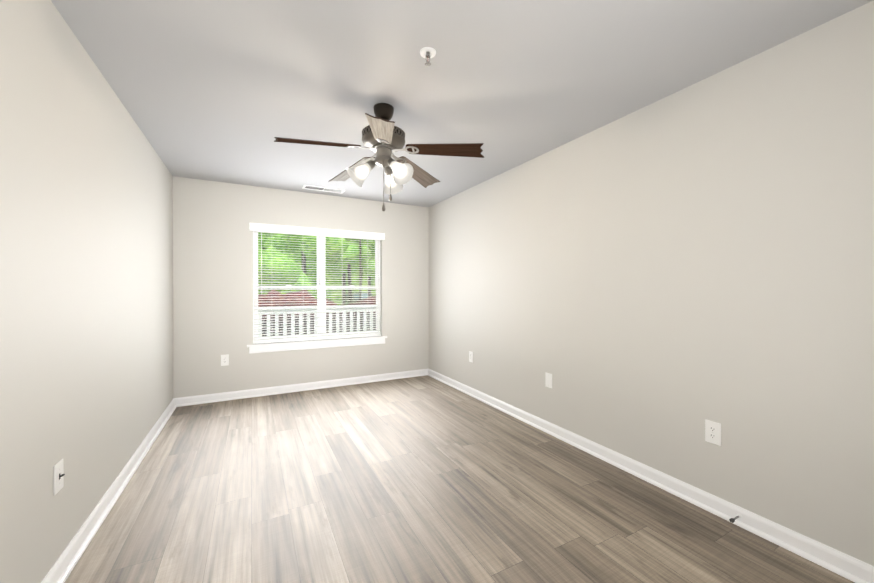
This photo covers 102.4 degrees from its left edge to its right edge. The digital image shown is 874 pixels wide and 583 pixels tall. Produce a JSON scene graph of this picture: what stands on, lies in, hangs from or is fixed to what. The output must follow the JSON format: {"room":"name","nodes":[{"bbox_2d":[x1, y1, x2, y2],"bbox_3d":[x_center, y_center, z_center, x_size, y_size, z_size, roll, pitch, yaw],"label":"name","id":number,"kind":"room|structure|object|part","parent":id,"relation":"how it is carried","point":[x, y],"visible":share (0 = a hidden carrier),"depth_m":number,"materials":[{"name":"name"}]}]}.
{"room":"empty bedroom","nodes":[
{"label":"empty bedroom","id":0,"kind":"room"},
{"bbox_2d":[0,0,172,582],"bbox_3d":[-1.716,0.011,1.519,0.150,2.440,4.900,0,0,-28],"label":"wall","id":1,"kind":"structure","parent":0,"point":[86,286],"depth_m":1.59,"materials":[{"name":"grey paint"}]},
{"bbox_2d":[53,459,64,494],"bbox_3d":[-1.610,0.791,1.506,0.022,0.124,0.076,0,0,-28],"label":"wall outlet","id":2,"kind":"object","parent":1,"relation":"attached to","point":[58,477],"visible":1,"depth_m":1.50,"materials":[{"name":"white plastic"}]},
{"bbox_2d":[41,398,176,582],"bbox_3d":[-1.636,1.187,1.567,0.031,0.089,4.900,0,0,-28],"label":"baseboard","id":3,"kind":"structure","parent":1,"relation":"attached to","point":[62,568],"depth_m":1.89,"materials":[{"name":"white wood"}]},
{"bbox_2d":[173,176,428,397],"bbox_3d":[-1.493,-0.003,4.491,3.320,2.440,0.150,0,0,-28],"label":"wall","id":4,"kind":"structure","parent":0,"point":[212,278],"depth_m":4.07,"materials":[{"name":"grey paint"}]},
{"bbox_2d":[221,354,228,365],"bbox_3d":[-2.378,0.770,3.939,0.076,0.124,0.008,0,0,-28],"label":"duplex electrical outlet","id":5,"kind":"object","parent":4,"relation":"attached to","point":[224,360],"visible":1,"depth_m":3.94,"materials":[{"name":"white plastic"}]},
{"bbox_2d":[177,369,424,406],"bbox_3d":[-1.446,1.173,4.419,2.910,0.089,0.031,0,0,-28],"label":"baseboard","id":6,"kind":"structure","parent":4,"relation":"attached to","point":[233,395],"depth_m":4.25,"materials":[{"name":"white wood"}]},
{"bbox_2d":[253,231,379,343],"bbox_3d":[-1.492,-0.086,4.531,1.560,1.395,0.080,0,0,-28],"label":"window","id":7,"kind":"structure","parent":4,"relation":"in","point":[376,254],"depth_m":4.49,"materials":[{"name":"white plastic"}]},
{"bbox_2d":[249,223,384,343],"bbox_3d":[-1.449,-0.094,4.450,1.630,1.398,0.080,0,0,-28],"label":"window blinds","id":8,"kind":"object","parent":7,"relation":"attached to","point":[290,230],"visible":0.96,"depth_m":4.41,"materials":[{"name":"white plastic"}]},
{"bbox_2d":[247,336,386,353],"bbox_3d":[-1.448,0.662,4.453,1.690,0.100,0.106,0,0,-28],"label":"window sill","id":9,"kind":"structure","parent":4,"relation":"attached to","point":[300,345],"depth_m":4.38,"materials":[{"name":"white wood"}]},
{"bbox_2d":[64,375,854,582],"bbox_3d":[-0.315,1.288,2.265,3.320,0.120,5.200,0,0,-28],"label":"floor","id":10,"kind":"structure","parent":0,"point":[424,479],"depth_m":1.99,"materials":[{"name":"wood"}]},
{"bbox_2d":[51,0,872,206],"bbox_3d":[-0.315,-1.272,2.252,3.320,0.120,5.200,0,0,-28],"label":"ceiling","id":11,"kind":"structure","parent":0,"point":[226,91],"depth_m":1.92,"materials":[{"name":"grey paint"}]},
{"bbox_2d":[302,184,344,193],"bbox_3d":[-1.347,-1.216,4.186,0.470,0.011,0.170,0,0,-28],"label":"ceiling vent","id":12,"kind":"object","parent":11,"relation":"in","point":[325,189],"visible":1,"depth_m":4.18,"materials":[{"name":"white metal"}]},
{"bbox_2d":[274,103,483,210],"bbox_3d":[-0.388,-0.866,2.319,1.249,0.694,1.286,0,0,-28],"label":"ceiling fan","id":13,"kind":"object","parent":11,"relation":"hanging from","point":[383,137],"visible":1,"depth_m":2.26,"materials":[{"name":"brown wood"}]},
{"bbox_3d":[-0.688,-0.911,2.167,0.576,0.038,0.142,-6,3,-25],"label":"blade","id":14,"kind":"part","parent":13,"relation":"part of","materials":[{"name":"brown wood"}]},
{"bbox_3d":[-0.605,-0.908,2.595,0.142,0.038,0.576,0,-6,-43],"label":"blade","id":15,"kind":"part","parent":13,"relation":"part of","materials":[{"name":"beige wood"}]},
{"bbox_3d":[-0.489,-0.775,2.281,0.124,0.147,0.147,-43,3,-13],"label":"lamp shade","id":16,"kind":"part","parent":13,"relation":"part of","materials":[{"name":"white glass"}]},
{"bbox_3d":[-0.306,-0.883,1.960,0.142,0.038,0.576,0,11,-7],"label":"blade","id":17,"kind":"part","parent":13,"relation":"part of","materials":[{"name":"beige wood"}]},
{"bbox_3d":[-0.322,-0.776,2.467,0.147,0.124,0.147,-38,52,-22],"label":"lamp shade","id":18,"kind":"part","parent":13,"relation":"part of","materials":[{"name":"white glass"}]},
{"bbox_3d":[-0.244,-0.774,2.229,0.124,0.147,0.147,51,11,30],"label":"lamp shade","id":19,"kind":"part","parent":13,"relation":"part of","materials":[{"name":"white glass"}]},
{"bbox_3d":[-0.173,-0.909,2.650,0.142,0.038,0.576,0,-6,29],"label":"blade","id":20,"kind":"part","parent":13,"relation":"part of","materials":[{"name":"brown wood"}]},
{"bbox_3d":[0.013,-0.909,2.255,0.576,0.038,0.142,6,1,11],"label":"blade","id":21,"kind":"part","parent":13,"relation":"part of","materials":[{"name":"brown wood"}]},
{"bbox_2d":[420,47,435,65],"bbox_3d":[-0.046,-1.180,1.778,0.082,0.060,0.082,0,0,-28],"label":"sprinkler head","id":22,"kind":"object","parent":11,"relation":"attached to","point":[429,53],"visible":1,"depth_m":1.77},
{"bbox_2d":[429,0,873,565],"bbox_3d":[1.087,0.004,2.998,0.150,2.440,4.900,0,0,-28],"label":"wall","id":23,"kind":"structure","parent":0,"point":[657,284],"depth_m":1.99,"materials":[{"name":"grey paint"}]},
{"bbox_2d":[469,351,472,362],"bbox_3d":[0.400,0.769,4.135,0.008,0.124,0.076,0,0,-28],"label":"duplex electrical outlet","id":24,"kind":"object","parent":23,"relation":"attached to","point":[470,356],"visible":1,"depth_m":4.14,"materials":[{"name":"white plastic"}]},
{"bbox_2d":[545,372,551,387],"bbox_3d":[0.971,0.772,3.054,0.007,0.124,0.076,0,0,-28],"label":"outlet","id":25,"kind":"object","parent":23,"relation":"attached to","point":[548,379],"visible":1,"depth_m":3.05,"materials":[{"name":"white plastic"}]},
{"bbox_2d":[425,368,873,582],"bbox_3d":[1.007,1.180,2.961,0.031,0.089,4.900,0,0,-28],"label":"baseboard","id":26,"kind":"structure","parent":23,"relation":"attached to","point":[849,567],"depth_m":1.99,"materials":[{"name":"white wood"}]},
{"bbox_2d":[729,513,741,522],"bbox_3d":[1.557,1.184,1.834,0.082,0.025,0.025,0,0,-28],"label":"door stop","id":27,"kind":"object","parent":26,"relation":"attached to","point":[738,515],"visible":1,"depth_m":1.83,"materials":[{"name":"white metal"}]},
{"bbox_2d":[705,419,720,445],"bbox_3d":[1.544,0.789,1.967,0.008,0.124,0.076,0,0,-28],"label":"duplex electrical outlet","id":28,"kind":"object","parent":23,"relation":"attached to","point":[713,432],"visible":1,"depth_m":1.96,"materials":[{"name":"white plastic"}]},
{"label":"outside","id":29,"kind":"structure","parent":0,"visible":0},
{"bbox_2d":[258,253,375,304],"bbox_3d":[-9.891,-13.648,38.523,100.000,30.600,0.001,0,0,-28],"label":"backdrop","id":30,"kind":"structure","parent":29,"point":[352,273],"depth_m":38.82,"materials":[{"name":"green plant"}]},
{"bbox_3d":[-13.859,1.615,46.115,140.000,0.200,95.000,0,0,-28],"label":"ground","id":31,"kind":"structure","parent":29,"visible":0},
{"bbox_2d":[255,290,375,343],"bbox_3d":[-2.568,0.785,8.650,23.074,1.823,1.600,0,0,-28],"label":"hedge","id":32,"kind":"object","parent":31,"relation":"on","point":[304,298],"depth_m":7.92,"materials":[{"name":"green plant"}]},
{"bbox_2d":[258,232,374,304],"bbox_3d":[-6.052,-5.286,19.813,34.934,14.067,21.273,0,0,-28],"label":"trees","id":33,"kind":"object","parent":31,"relation":"on","point":[353,246],"depth_m":15.15,"materials":[{"name":"green plant"}]},
{"bbox_2d":[346,292,371,304],"bbox_3d":[-6.663,0.803,30.121,1.980,1.420,4.500,0,0,-28],"label":"car","id":34,"kind":"object","parent":31,"relation":"on","point":[357,293],"depth_m":29.18,"materials":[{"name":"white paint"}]},
{"bbox_3d":[-1.550,1.481,5.656,14.000,0.460,1.950,0,0,-28],"label":"porch floor","id":35,"kind":"structure","parent":31,"relation":"on","visible":0},
{"bbox_2d":[258,305,375,336],"bbox_3d":[-1.958,0.718,6.426,14.000,1.060,0.140,0,0,-28],"label":"porch railing","id":36,"kind":"object","parent":35,"relation":"on","point":[369,306],"depth_m":6.23,"materials":[{"name":"white paint"}]}
]}

